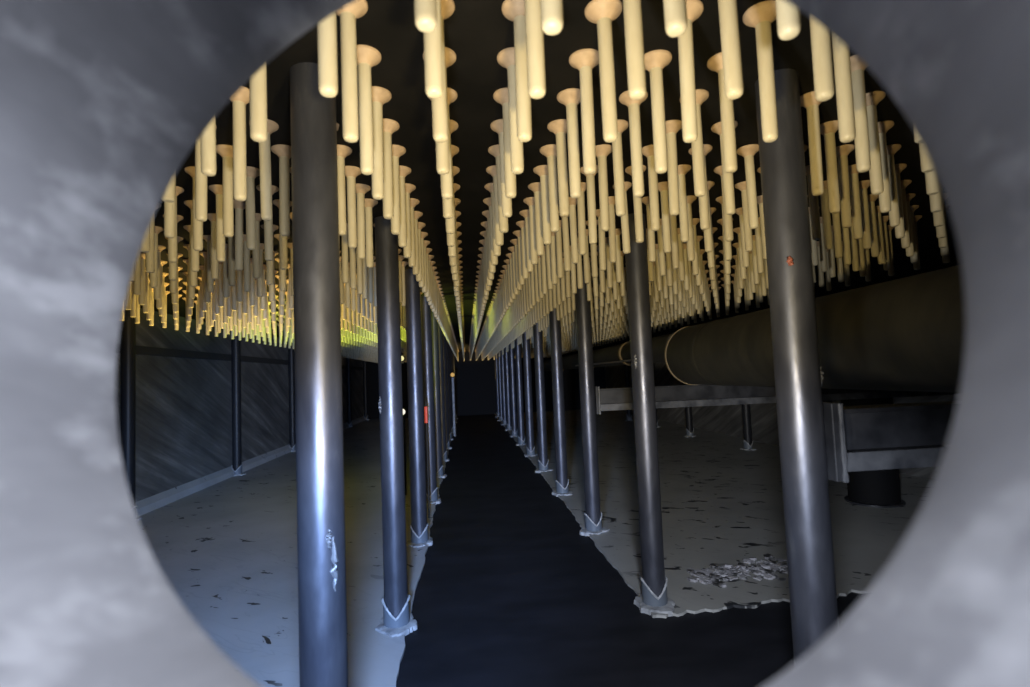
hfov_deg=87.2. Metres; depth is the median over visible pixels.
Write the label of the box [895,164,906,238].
tube
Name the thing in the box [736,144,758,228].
tube
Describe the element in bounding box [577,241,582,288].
tube
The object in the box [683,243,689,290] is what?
tube
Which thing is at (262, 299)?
tube
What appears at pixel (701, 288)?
tube
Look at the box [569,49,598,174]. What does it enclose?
tube
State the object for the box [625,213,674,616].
support pillar
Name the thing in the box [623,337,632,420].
support pillar
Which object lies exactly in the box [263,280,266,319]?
tube
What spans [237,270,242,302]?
tube
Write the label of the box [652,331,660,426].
support pillar
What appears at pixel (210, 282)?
tube
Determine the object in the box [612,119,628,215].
tube
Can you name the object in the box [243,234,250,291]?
tube
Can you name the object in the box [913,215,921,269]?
tube
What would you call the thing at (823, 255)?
tube
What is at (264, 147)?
tube
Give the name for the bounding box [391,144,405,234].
tube
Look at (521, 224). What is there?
tube
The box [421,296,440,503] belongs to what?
support pillar
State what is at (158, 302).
tube
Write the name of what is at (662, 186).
tube
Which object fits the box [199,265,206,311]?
tube
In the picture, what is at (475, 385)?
wall
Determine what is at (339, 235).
tube
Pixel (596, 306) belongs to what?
tube
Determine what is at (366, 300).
tube
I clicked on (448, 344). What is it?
support pillar
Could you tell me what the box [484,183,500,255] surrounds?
tube
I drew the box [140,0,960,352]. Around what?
ceiling
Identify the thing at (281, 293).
tube
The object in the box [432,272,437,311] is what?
tube
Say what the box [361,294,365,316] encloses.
tube
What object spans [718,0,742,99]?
tube
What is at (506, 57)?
tube
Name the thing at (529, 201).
tube
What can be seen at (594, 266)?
tube
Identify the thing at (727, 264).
tube
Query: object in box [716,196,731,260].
tube
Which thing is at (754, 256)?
tube
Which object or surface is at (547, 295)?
tube
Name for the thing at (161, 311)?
tube
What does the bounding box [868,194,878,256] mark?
tube
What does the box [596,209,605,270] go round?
tube
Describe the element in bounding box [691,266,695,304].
tube
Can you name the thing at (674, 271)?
tube
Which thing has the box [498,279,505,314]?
tube
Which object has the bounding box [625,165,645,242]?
tube
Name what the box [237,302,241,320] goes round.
tube
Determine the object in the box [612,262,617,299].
tube
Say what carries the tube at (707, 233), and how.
hanging from the ceiling
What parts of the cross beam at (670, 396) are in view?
plate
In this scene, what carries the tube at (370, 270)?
hanging from the ceiling
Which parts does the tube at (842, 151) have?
stem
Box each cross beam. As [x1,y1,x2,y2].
[594,385,958,413]
[823,401,956,482]
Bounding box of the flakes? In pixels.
[687,553,787,587]
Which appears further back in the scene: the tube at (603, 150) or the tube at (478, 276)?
the tube at (478, 276)
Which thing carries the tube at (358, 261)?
hanging from the ceiling
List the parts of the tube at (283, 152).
stem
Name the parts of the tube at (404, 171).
stem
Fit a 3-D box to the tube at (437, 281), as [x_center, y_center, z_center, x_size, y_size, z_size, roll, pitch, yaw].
[-0.706,-0.395,4.822,0.090,0.325,0.090,-1,-4,-1]
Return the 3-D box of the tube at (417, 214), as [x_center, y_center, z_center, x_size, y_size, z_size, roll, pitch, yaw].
[-0.523,-0.520,2.829,0.090,0.325,0.090,-2,-3,-13]
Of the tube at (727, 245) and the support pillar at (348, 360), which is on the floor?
the support pillar at (348, 360)
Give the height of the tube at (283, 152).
0.325 m
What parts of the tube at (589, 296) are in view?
stem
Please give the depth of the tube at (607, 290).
4.34 m
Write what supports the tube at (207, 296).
hanging from the ceiling
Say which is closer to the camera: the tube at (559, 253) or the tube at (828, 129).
the tube at (828, 129)
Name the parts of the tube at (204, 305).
stem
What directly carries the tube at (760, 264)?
hanging from the ceiling
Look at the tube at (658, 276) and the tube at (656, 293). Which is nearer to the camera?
the tube at (658, 276)
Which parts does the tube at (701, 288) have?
stem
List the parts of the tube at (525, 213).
stem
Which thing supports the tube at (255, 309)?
hanging from the ceiling
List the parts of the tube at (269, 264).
stem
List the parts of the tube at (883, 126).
stem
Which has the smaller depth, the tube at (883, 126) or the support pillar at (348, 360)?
the tube at (883, 126)
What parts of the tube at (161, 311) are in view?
stem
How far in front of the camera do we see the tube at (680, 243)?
3.36 m
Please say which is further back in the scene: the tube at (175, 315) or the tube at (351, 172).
the tube at (175, 315)
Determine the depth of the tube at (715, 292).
4.21 m
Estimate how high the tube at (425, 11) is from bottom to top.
0.325 m
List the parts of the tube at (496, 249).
stem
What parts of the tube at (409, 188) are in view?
stem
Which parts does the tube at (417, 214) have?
stem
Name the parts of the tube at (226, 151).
stem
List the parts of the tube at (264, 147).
stem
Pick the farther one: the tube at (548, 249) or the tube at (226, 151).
the tube at (548, 249)
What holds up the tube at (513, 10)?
hanging from the ceiling
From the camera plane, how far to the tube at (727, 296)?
4.43 m
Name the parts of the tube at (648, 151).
stem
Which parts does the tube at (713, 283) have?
stem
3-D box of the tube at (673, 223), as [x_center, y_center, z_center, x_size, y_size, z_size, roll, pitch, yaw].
[0.871,-0.568,2.958,0.090,0.325,0.090,-5,-4,33]
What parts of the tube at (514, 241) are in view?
stem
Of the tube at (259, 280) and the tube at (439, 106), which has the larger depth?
the tube at (259, 280)
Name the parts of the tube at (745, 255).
stem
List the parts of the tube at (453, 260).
stem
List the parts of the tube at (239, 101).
stem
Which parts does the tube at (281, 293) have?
stem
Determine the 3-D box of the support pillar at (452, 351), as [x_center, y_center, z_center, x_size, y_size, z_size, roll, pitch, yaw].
[-1.792,1.186,15.408,0.215,2.143,0.259,-1,-4,-19]
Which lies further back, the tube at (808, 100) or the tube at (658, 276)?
the tube at (658, 276)
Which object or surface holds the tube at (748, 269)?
hanging from the ceiling
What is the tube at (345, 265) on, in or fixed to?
hanging from the ceiling
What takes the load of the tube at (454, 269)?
hanging from the ceiling
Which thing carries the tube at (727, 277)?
hanging from the ceiling
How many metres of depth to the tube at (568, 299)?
4.91 m
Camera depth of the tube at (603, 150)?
2.09 m
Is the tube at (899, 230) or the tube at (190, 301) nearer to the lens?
the tube at (899, 230)
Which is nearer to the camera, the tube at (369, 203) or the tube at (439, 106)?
the tube at (439, 106)
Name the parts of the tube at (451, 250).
stem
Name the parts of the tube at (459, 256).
stem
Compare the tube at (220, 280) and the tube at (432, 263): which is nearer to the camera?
the tube at (220, 280)
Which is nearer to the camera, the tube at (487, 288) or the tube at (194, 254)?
the tube at (194, 254)
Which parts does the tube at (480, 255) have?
stem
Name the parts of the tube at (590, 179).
stem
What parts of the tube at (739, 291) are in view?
stem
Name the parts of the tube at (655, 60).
stem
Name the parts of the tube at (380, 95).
stem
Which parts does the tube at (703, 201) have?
stem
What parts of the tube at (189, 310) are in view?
stem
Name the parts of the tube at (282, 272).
stem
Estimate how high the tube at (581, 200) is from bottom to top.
0.325 m
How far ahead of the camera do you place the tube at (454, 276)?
3.03 m
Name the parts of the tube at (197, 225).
stem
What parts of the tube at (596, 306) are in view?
stem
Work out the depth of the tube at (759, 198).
2.79 m
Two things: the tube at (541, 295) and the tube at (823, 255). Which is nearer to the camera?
the tube at (823, 255)
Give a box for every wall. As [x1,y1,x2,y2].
[115,308,363,501]
[363,347,605,418]
[604,331,958,479]
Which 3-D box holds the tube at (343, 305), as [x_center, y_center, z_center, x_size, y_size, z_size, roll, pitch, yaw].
[-1.500,-0.368,4.748,0.090,0.325,0.090,-1,-4,-14]
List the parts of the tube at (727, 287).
stem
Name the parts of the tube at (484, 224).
stem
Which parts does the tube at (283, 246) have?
stem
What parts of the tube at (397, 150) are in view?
stem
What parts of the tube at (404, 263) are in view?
stem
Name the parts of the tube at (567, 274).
stem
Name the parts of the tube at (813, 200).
stem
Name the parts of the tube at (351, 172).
stem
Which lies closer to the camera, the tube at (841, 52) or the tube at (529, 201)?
the tube at (841, 52)
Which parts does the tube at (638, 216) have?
stem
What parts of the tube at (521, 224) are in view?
stem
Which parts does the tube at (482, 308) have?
stem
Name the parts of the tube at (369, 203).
stem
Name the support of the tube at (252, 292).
hanging from the ceiling
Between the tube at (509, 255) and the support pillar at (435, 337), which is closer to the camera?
the tube at (509, 255)
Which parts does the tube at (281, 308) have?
stem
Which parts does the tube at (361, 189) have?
stem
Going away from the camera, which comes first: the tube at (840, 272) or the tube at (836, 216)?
the tube at (836, 216)
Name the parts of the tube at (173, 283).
stem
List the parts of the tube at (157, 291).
stem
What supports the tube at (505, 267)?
hanging from the ceiling
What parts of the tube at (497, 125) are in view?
stem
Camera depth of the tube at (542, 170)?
2.27 m
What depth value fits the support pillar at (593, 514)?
4.33 m
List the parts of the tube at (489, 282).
stem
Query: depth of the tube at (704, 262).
4.41 m
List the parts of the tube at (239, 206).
stem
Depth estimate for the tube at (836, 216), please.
2.82 m
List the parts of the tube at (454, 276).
stem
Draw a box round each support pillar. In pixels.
[120,304,141,520]
[231,336,245,475]
[288,345,295,451]
[290,62,347,686]
[346,357,353,426]
[363,361,369,419]
[375,216,417,636]
[405,269,432,547]
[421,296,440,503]
[431,312,446,477]
[438,324,448,461]
[443,334,451,448]
[446,339,453,439]
[448,344,452,432]
[450,347,452,410]
[452,351,456,422]
[453,353,457,418]
[495,355,498,416]
[497,353,502,420]
[500,350,506,424]
[504,347,511,430]
[508,343,517,436]
[514,339,526,445]
[522,332,536,456]
[533,323,552,472]
[549,305,572,496]
[575,265,609,535]
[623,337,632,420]
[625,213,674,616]
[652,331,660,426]
[680,322,695,436]
[736,310,756,449]
[755,69,838,663]
[815,290,831,401]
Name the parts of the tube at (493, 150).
stem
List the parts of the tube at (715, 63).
stem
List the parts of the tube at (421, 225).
stem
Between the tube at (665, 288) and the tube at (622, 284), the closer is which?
the tube at (622, 284)
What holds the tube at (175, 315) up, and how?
hanging from the ceiling
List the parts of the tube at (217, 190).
stem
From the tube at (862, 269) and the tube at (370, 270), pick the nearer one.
the tube at (862, 269)
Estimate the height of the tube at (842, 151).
0.325 m
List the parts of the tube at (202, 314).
stem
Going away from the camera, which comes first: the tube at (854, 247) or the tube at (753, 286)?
the tube at (854, 247)
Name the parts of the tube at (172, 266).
stem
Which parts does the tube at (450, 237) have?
stem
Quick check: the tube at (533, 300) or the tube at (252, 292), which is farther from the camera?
the tube at (533, 300)
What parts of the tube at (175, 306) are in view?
stem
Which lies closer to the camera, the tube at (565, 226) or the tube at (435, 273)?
the tube at (565, 226)
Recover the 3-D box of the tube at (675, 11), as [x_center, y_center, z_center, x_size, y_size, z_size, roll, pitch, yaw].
[0.256,-0.666,0.890,0.090,0.325,0.090,-1,-4,-20]
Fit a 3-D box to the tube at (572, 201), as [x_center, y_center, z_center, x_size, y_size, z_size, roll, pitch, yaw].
[0.293,-0.560,2.703,0.090,0.325,0.090,-3,-4,2]
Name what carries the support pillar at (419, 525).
on the floor
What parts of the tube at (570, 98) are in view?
stem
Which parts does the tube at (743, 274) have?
stem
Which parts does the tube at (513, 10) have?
stem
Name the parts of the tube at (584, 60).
stem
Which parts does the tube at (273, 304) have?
stem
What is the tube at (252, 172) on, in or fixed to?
hanging from the ceiling
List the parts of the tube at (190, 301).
stem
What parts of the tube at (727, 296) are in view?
stem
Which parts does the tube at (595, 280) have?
stem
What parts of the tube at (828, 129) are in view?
stem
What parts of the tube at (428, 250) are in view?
stem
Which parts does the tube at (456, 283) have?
stem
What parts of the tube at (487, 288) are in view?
stem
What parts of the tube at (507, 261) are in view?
stem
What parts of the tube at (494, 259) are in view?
stem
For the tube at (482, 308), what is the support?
hanging from the ceiling
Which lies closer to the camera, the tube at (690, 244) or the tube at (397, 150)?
the tube at (397, 150)
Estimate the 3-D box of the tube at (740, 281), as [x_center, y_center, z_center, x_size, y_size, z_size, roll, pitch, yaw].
[1.594,-0.546,3.829,0.090,0.325,0.090,-1,-4,-12]
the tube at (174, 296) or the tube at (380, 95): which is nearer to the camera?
the tube at (380, 95)
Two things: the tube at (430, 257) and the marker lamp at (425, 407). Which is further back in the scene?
the marker lamp at (425, 407)
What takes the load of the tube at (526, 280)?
hanging from the ceiling
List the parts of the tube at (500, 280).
stem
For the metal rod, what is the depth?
5.92 m
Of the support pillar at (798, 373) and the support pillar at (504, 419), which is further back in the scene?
the support pillar at (504, 419)
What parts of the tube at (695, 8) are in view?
stem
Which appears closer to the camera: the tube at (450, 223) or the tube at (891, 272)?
the tube at (450, 223)
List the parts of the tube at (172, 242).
stem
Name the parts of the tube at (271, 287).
stem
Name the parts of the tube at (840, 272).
stem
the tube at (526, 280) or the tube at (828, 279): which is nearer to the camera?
the tube at (828, 279)
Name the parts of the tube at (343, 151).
stem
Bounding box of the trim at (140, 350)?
[117,344,362,369]
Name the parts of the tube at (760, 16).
stem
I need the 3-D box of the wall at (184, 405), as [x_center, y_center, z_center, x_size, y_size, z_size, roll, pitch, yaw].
[-4.368,0.941,9.525,0.200,2.143,17.760,-2,-3,-5]
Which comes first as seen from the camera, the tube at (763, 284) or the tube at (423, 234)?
the tube at (423, 234)
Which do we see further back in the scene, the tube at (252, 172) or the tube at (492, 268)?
the tube at (492, 268)
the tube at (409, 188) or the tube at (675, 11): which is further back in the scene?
the tube at (409, 188)
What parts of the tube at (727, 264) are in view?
stem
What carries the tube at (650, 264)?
hanging from the ceiling
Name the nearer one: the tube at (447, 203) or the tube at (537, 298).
the tube at (447, 203)
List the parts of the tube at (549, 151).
stem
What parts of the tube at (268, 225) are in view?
stem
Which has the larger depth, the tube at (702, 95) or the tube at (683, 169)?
the tube at (683, 169)
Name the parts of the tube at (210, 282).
stem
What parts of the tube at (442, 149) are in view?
stem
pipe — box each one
[544,333,672,370]
[664,265,965,392]
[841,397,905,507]
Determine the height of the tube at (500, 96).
0.325 m
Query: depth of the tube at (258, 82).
1.20 m
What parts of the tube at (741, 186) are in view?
stem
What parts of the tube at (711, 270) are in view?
stem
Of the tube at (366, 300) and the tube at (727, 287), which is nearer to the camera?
the tube at (727, 287)
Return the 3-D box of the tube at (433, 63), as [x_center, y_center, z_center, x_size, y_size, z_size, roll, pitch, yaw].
[-0.162,-0.639,1.054,0.090,0.325,0.090,0,-4,-37]
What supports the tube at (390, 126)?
hanging from the ceiling
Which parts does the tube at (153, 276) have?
stem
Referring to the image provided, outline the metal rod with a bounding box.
[575,359,630,365]
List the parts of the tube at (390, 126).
stem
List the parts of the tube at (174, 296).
stem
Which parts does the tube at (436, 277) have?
stem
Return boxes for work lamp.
[401,352,404,361]
[403,408,406,494]
[450,372,455,435]
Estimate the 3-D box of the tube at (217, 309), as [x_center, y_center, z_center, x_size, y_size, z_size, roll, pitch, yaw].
[-2.244,-0.378,4.078,0.090,0.325,0.090,-1,-3,-2]
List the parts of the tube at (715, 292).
stem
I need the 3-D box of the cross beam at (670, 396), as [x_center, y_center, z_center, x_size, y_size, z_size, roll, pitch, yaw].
[2.520,0.394,4.553,3.771,0.222,0.139,-2,-3,-5]
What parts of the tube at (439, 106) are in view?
stem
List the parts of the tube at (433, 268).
stem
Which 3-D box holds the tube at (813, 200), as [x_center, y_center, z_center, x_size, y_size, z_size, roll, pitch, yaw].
[1.324,-0.620,2.396,0.090,0.325,0.090,1,-5,-42]
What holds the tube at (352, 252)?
hanging from the ceiling
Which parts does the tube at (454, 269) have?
stem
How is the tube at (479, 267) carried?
hanging from the ceiling
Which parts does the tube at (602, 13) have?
stem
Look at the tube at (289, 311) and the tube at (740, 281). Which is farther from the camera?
the tube at (289, 311)
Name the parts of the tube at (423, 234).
stem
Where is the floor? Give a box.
[139,410,932,686]
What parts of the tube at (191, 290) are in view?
stem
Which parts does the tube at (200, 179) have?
stem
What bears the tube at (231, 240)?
hanging from the ceiling
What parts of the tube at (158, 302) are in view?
stem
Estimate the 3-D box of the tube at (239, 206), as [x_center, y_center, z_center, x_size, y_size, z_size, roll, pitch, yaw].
[-1.302,-0.505,2.555,0.090,0.325,0.090,-4,-5,36]
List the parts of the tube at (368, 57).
stem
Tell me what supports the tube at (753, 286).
hanging from the ceiling
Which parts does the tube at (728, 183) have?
stem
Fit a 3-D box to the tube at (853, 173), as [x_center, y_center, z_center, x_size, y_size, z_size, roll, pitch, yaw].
[1.521,-0.626,2.415,0.090,0.325,0.090,-3,-4,6]
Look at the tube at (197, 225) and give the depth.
2.14 m
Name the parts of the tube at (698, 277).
stem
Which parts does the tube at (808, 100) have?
stem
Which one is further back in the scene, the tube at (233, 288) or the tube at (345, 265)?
the tube at (233, 288)
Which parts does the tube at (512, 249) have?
stem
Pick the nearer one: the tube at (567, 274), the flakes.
the flakes
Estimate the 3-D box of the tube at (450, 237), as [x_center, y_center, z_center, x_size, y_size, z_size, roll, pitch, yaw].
[-0.270,-0.565,2.250,0.090,0.325,0.090,-1,-3,-27]
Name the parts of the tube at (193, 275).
stem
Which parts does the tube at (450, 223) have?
stem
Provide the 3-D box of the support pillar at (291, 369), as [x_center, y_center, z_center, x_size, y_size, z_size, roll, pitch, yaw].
[-4.249,0.983,10.310,0.217,2.143,0.258,-2,-3,-5]
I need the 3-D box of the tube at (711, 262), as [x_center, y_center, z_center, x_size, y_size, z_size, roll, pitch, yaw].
[1.071,-0.575,2.977,0.090,0.325,0.090,-1,-4,-25]
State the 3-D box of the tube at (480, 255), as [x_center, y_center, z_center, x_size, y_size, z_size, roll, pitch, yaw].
[-0.214,-0.471,3.862,0.090,0.325,0.090,1,-5,-44]
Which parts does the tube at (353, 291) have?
stem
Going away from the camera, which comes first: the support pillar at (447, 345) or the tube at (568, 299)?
the tube at (568, 299)
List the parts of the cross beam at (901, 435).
plate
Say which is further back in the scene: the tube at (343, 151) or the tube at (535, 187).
the tube at (535, 187)
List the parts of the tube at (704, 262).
stem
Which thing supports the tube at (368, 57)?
hanging from the ceiling
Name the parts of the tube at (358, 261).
stem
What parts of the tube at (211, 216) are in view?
stem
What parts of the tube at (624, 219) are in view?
stem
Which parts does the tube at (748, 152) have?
stem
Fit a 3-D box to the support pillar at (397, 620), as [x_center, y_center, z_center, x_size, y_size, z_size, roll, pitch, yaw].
[-0.652,0.398,2.849,0.217,2.143,0.258,-2,-3,-10]
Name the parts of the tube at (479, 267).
stem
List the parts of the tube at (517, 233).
stem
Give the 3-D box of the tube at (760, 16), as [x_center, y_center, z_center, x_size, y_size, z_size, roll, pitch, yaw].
[0.616,-0.655,1.326,0.090,0.325,0.090,-2,-3,7]
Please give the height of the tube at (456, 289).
0.325 m
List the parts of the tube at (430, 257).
stem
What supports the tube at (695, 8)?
hanging from the ceiling
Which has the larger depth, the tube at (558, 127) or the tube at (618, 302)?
the tube at (618, 302)
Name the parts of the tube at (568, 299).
stem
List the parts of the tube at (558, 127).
stem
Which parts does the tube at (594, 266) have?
stem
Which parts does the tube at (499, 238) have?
stem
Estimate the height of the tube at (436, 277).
0.325 m
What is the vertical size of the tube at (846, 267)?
0.325 m
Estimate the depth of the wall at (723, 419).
9.99 m
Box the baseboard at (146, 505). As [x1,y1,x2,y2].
[136,416,364,516]
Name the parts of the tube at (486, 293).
stem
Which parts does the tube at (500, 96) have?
stem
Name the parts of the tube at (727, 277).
stem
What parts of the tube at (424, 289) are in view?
stem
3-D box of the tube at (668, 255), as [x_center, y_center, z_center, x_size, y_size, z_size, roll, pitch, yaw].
[1.015,-0.538,3.574,0.090,0.325,0.090,-5,-4,36]
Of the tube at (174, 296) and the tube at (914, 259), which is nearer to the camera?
the tube at (914, 259)
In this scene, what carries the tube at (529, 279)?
hanging from the ceiling
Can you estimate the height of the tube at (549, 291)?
0.325 m
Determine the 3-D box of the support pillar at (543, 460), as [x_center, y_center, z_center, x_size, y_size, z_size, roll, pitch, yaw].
[0.336,0.613,7.168,0.254,2.143,0.216,-1,-3,-14]
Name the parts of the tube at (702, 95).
stem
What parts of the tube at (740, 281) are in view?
stem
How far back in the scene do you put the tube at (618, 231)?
3.32 m
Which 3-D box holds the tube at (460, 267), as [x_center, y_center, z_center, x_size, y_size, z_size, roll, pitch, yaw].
[-0.448,-0.440,4.242,0.090,0.325,0.090,-3,-4,6]
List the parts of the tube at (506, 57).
stem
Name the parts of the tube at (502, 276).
stem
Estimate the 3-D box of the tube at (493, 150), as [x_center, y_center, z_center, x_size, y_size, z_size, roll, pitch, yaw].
[-0.050,-0.584,2.068,0.090,0.325,0.090,-6,-4,38]
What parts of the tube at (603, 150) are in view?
stem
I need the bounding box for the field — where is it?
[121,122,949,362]
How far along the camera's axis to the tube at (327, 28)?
1.02 m
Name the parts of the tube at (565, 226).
stem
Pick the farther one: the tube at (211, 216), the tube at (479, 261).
the tube at (479, 261)
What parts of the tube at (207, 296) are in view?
stem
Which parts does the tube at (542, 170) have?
stem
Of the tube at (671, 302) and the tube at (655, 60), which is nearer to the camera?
the tube at (655, 60)
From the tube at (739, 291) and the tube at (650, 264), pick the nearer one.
the tube at (650, 264)
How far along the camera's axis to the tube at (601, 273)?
3.72 m
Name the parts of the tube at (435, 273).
stem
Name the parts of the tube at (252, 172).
stem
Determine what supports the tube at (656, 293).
hanging from the ceiling
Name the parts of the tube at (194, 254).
stem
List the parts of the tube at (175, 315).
stem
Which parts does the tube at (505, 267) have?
stem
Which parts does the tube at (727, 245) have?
stem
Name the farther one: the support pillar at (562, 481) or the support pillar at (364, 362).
the support pillar at (364, 362)
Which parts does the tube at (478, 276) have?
stem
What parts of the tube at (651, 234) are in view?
stem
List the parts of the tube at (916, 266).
stem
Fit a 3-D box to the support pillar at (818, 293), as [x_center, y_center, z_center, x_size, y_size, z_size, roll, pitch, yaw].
[3.680,0.435,6.415,0.217,2.143,0.258,-2,-3,-5]
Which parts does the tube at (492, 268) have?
stem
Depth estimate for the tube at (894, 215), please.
2.20 m
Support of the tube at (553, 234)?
hanging from the ceiling
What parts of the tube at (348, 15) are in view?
stem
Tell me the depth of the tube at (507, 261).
4.06 m
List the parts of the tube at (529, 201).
stem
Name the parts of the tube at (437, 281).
stem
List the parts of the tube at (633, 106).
stem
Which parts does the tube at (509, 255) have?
stem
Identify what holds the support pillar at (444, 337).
on the floor
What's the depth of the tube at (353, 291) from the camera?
4.15 m
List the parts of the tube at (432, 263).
stem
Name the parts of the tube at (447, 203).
stem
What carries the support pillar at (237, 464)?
on the floor
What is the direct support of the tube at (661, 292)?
hanging from the ceiling
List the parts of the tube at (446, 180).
stem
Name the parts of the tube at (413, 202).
stem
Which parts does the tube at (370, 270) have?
stem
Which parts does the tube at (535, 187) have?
stem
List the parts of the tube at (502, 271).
stem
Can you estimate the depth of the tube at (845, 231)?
3.03 m
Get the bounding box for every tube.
[143,267,148,312]
[150,226,163,287]
[154,245,165,299]
[156,260,166,308]
[159,272,168,315]
[163,214,183,279]
[164,174,175,237]
[165,236,182,293]
[166,253,182,303]
[168,186,183,262]
[168,266,182,312]
[173,277,181,318]
[183,225,196,286]
[183,244,194,298]
[183,259,193,307]
[183,272,192,315]
[184,166,202,250]
[184,200,198,271]
[195,126,216,221]
[197,277,204,318]
[199,252,210,302]
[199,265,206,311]
[200,117,215,175]
[203,235,213,292]
[207,213,218,279]
[208,185,225,261]
[215,279,219,314]
[216,144,233,236]
[218,262,223,306]
[223,244,229,297]
[227,286,231,317]
[228,225,235,285]
[230,87,249,200]
[231,270,236,310]
[233,200,245,270]
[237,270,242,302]
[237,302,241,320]
[242,270,247,313]
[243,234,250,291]
[245,166,259,249]
[249,65,266,141]
[249,119,278,220]
[249,258,254,306]
[252,213,261,278]
[253,278,257,316]
[256,185,278,260]
[257,243,263,296]
[260,264,265,309]
[261,224,278,284]
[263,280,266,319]
[269,251,278,301]
[271,144,290,235]
[271,270,278,312]
[273,199,291,269]
[274,234,289,290]
[275,258,288,305]
[275,275,286,315]
[286,279,291,318]
[317,13,337,97]
[336,0,367,142]
[337,144,351,235]
[339,235,339,266]
[341,223,348,282]
[342,283,345,319]
[345,166,361,248]
[345,263,349,307]
[349,248,355,288]
[351,268,356,310]
[356,184,370,258]
[356,243,365,294]
[356,273,360,313]
[357,45,380,174]
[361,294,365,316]
[362,249,367,298]
[365,198,377,267]
[365,299,369,318]
[368,256,375,302]
[372,86,391,199]
[383,118,399,218]
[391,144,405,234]
[398,166,410,247]
[401,261,407,305]
[403,183,415,257]
[408,198,419,266]
[412,211,422,274]
[414,0,436,32]
[416,222,425,281]
[419,232,427,287]
[422,240,429,292]
[423,0,442,98]
[423,47,455,174]
[424,248,431,297]
[426,255,433,301]
[428,87,456,198]
[428,261,435,305]
[430,266,436,308]
[431,0,454,142]
[432,120,457,218]
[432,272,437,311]
[433,276,439,314]
[434,280,440,316]
[435,145,458,233]
[440,183,459,256]
[442,198,460,265]
[445,222,460,280]
[447,166,459,246]
[451,211,460,273]
[453,240,461,291]
[454,231,461,286]
[454,247,461,296]
[455,254,461,300]
[456,266,462,307]
[475,279,483,315]
[476,271,484,310]
[476,275,483,312]
[477,260,486,303]
[477,265,485,306]
[478,247,488,295]
[478,254,487,299]
[479,239,490,290]
[480,231,491,285]
[481,221,493,279]
[482,210,495,272]
[483,197,497,264]
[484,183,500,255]
[486,165,503,245]
[488,144,507,232]
[490,119,511,217]
[493,87,515,198]
[497,47,523,173]
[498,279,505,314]
[499,274,506,312]
[500,270,508,309]
[502,0,531,141]
[502,265,511,306]
[504,259,513,302]
[506,253,515,298]
[508,246,518,294]
[510,239,521,290]
[513,230,524,284]
[516,221,528,278]
[519,210,533,271]
[523,197,537,264]
[523,284,527,314]
[524,0,545,98]
[525,279,530,311]
[528,182,543,255]
[528,272,532,308]
[531,265,535,305]
[533,165,551,244]
[534,264,539,302]
[538,255,543,298]
[540,144,558,231]
[541,0,562,34]
[541,246,546,294]
[545,245,552,289]
[545,283,548,313]
[547,119,569,216]
[548,289,552,310]
[550,232,557,283]
[552,284,556,307]
[556,220,562,277]
[556,277,561,304]
[557,88,580,197]
[559,213,570,271]
[560,258,565,301]
[563,252,570,297]
[567,279,570,312]
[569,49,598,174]
[569,197,578,263]
[570,245,576,293]
[570,273,575,310]
[577,182,586,254]
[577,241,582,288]
[580,165,597,243]
[582,258,591,300]
[583,229,589,283]
[585,0,622,141]
[585,220,597,277]
[589,252,598,296]
[590,277,592,312]
[591,273,598,309]
[595,144,611,231]
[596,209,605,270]
[597,245,604,292]
[598,268,603,306]
[605,237,612,287]
[605,265,609,303]
[608,196,616,262]
[610,287,613,311]
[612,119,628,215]
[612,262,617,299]
[613,182,631,253]
[616,229,621,282]
[616,283,620,308]
[619,90,647,196]
[620,251,625,296]
[623,0,645,99]
[623,267,626,306]
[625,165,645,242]
[642,145,659,230]
[642,196,655,261]
[644,50,671,173]
[646,229,653,281]
[653,262,658,302]
[655,244,661,290]
[657,219,665,275]
[658,181,670,252]
[660,276,664,307]
[662,256,667,298]
[663,0,687,36]
[665,120,681,215]
[665,252,672,286]
[668,286,673,304]
[669,213,678,268]
[671,250,677,294]
[677,228,684,280]
[677,268,682,301]
[678,0,703,142]
[678,164,690,241]
[680,89,708,196]
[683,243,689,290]
[687,195,696,260]
[688,261,692,297]
[689,144,711,229]
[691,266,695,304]
[692,218,699,274]
[696,236,703,285]
[699,249,705,293]
[702,227,717,280]
[702,261,707,300]
[704,181,714,251]
[707,52,737,172]
[707,207,715,267]
[707,255,718,297]
[711,120,737,214]
[711,243,717,289]
[714,165,733,241]
[714,265,719,303]
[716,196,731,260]
[717,218,732,274]
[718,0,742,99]
[718,236,730,284]
[719,250,730,293]
[720,260,730,300]
[732,243,743,288]
[732,255,741,296]
[733,227,746,279]
[735,181,752,251]
[735,207,749,267]
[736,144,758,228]
[743,0,777,142]
[747,267,752,299]
[749,251,755,292]
[752,235,759,284]
[755,217,763,273]
[757,195,766,259]
[761,259,766,295]
[776,0,800,39]
[800,91,823,195]
[805,165,822,239]
[808,207,817,265]
[809,16,833,100]
[817,241,824,286]
[819,217,827,271]
[820,120,839,213]
[820,180,832,249]
[825,250,831,290]
[828,226,835,277]
[832,34,855,142]
[832,194,842,257]
[833,233,843,281]
[836,144,854,227]
[840,207,851,264]
[842,241,850,286]
[848,164,862,238]
[849,217,858,270]
[850,55,870,171]
[857,238,865,276]
[859,180,871,248]
[864,249,870,281]
[866,91,885,194]
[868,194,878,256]
[875,206,884,264]
[878,120,893,212]
[881,216,890,270]
[887,144,900,226]
[887,225,894,275]
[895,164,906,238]
[901,180,911,247]
[906,193,915,256]
[910,205,918,263]
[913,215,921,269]
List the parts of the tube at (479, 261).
stem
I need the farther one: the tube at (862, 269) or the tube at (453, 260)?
the tube at (862, 269)
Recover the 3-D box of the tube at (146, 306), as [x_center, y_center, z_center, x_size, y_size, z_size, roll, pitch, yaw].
[-2.622,-0.376,3.841,0.090,0.325,0.090,-1,-3,-18]
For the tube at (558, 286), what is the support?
hanging from the ceiling
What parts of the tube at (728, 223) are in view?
stem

